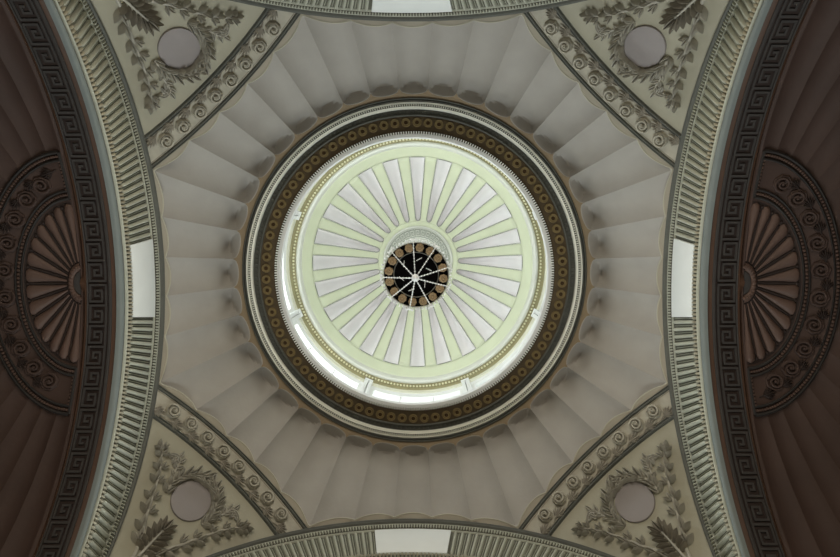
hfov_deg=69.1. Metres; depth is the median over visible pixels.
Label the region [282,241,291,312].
window
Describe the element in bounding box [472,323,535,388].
window
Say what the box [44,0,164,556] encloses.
archivolt
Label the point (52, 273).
fan ornament
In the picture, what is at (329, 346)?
trim
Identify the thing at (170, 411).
frieze
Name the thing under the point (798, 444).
dome
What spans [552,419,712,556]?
pendentive
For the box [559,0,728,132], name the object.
pendentive
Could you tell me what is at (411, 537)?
archivolt
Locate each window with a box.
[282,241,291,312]
[293,321,361,389]
[369,389,462,401]
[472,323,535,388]
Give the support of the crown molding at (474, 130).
attached to the wall
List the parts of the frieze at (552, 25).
roll moulding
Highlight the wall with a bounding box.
[284,146,546,402]
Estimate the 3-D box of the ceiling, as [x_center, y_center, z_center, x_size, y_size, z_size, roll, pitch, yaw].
[-0.082,-0.047,7.637,6.124,1.257,6.124,0,-86,0]
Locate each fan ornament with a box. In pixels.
[0,150,81,415]
[742,149,839,416]
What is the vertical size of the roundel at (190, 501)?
0.373 m
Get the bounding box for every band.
[7,0,111,556]
[712,0,810,556]
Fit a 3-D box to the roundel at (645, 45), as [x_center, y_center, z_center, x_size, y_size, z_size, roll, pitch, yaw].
[2.391,-2.465,6.488,0.281,0.373,0.446,-43,-88,3]
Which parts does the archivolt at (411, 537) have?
egg moulding, keystone panel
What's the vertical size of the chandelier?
5.734 m
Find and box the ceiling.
[152,13,673,528]
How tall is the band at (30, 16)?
1.252 m
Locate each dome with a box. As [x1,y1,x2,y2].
[0,0,82,556]
[302,147,532,376]
[741,0,839,556]
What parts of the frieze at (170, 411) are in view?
roll moulding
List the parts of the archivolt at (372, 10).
keystone panel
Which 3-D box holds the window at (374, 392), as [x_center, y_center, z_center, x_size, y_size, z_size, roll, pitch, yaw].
[-0.064,2.083,9.659,1.648,1.881,0.236,0,-86,0]
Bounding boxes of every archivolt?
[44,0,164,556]
[206,518,614,556]
[230,0,586,20]
[662,0,772,556]
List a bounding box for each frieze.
[144,8,299,168]
[153,385,306,534]
[518,385,673,535]
[524,7,680,167]
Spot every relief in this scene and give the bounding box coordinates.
[113,0,243,114]
[131,439,253,556]
[571,440,693,556]
[579,0,707,112]
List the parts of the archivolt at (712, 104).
keystone panel, roll moulding, bead moulding, egg moulding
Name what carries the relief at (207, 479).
attached to the pendentive at (123, 546)
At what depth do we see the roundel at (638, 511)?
6.79 m
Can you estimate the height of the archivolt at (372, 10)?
2.301 m
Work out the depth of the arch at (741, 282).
5.94 m
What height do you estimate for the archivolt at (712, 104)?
2.301 m
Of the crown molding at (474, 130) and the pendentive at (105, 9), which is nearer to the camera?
the pendentive at (105, 9)
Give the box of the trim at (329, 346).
[289,139,544,389]
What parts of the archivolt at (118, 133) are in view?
egg moulding, bead moulding, roll moulding, keystone panel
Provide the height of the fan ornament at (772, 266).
0.286 m
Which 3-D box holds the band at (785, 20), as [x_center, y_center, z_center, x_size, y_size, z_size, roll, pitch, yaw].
[3.101,0.082,5.590,0.258,1.252,5.228,0,-86,0]
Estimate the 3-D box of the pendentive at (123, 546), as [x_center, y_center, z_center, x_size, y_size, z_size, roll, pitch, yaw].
[-2.250,2.196,6.450,1.825,2.103,1.825,0,-86,0]
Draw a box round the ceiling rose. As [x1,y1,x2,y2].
[383,226,452,273]
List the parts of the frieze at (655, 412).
roll moulding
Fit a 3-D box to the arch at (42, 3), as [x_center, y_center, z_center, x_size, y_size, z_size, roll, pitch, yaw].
[-3.282,0.083,5.688,0.378,1.345,5.324,0,-86,0]
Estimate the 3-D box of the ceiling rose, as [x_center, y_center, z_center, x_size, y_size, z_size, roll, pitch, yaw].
[-0.041,-0.369,12.597,1.440,0.182,1.440,0,-86,0]
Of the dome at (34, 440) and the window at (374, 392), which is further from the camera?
the window at (374, 392)
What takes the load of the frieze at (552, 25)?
attached to the pendentive at (716, 8)
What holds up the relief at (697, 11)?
attached to the pendentive at (716, 8)
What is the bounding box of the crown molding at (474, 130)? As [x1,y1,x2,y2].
[242,97,586,441]
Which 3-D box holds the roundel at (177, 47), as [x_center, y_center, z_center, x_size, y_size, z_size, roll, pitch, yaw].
[-2.578,-2.462,6.530,0.446,0.373,0.281,-43,-88,3]
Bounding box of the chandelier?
[379,238,452,310]
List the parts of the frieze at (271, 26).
roll moulding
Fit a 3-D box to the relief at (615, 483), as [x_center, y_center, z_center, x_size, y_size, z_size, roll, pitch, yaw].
[2.264,2.379,6.578,1.098,1.036,1.098,0,-86,0]
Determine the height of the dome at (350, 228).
1.529 m
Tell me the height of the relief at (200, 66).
1.036 m
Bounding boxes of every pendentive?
[90,0,264,134]
[109,419,273,556]
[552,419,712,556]
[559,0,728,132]
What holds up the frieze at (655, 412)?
attached to the pendentive at (700, 547)
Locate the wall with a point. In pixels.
(296, 314)
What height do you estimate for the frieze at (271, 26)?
0.441 m
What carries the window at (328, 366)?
in the wall
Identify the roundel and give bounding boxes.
[157,27,199,68]
[170,481,210,521]
[615,482,654,522]
[624,25,666,66]

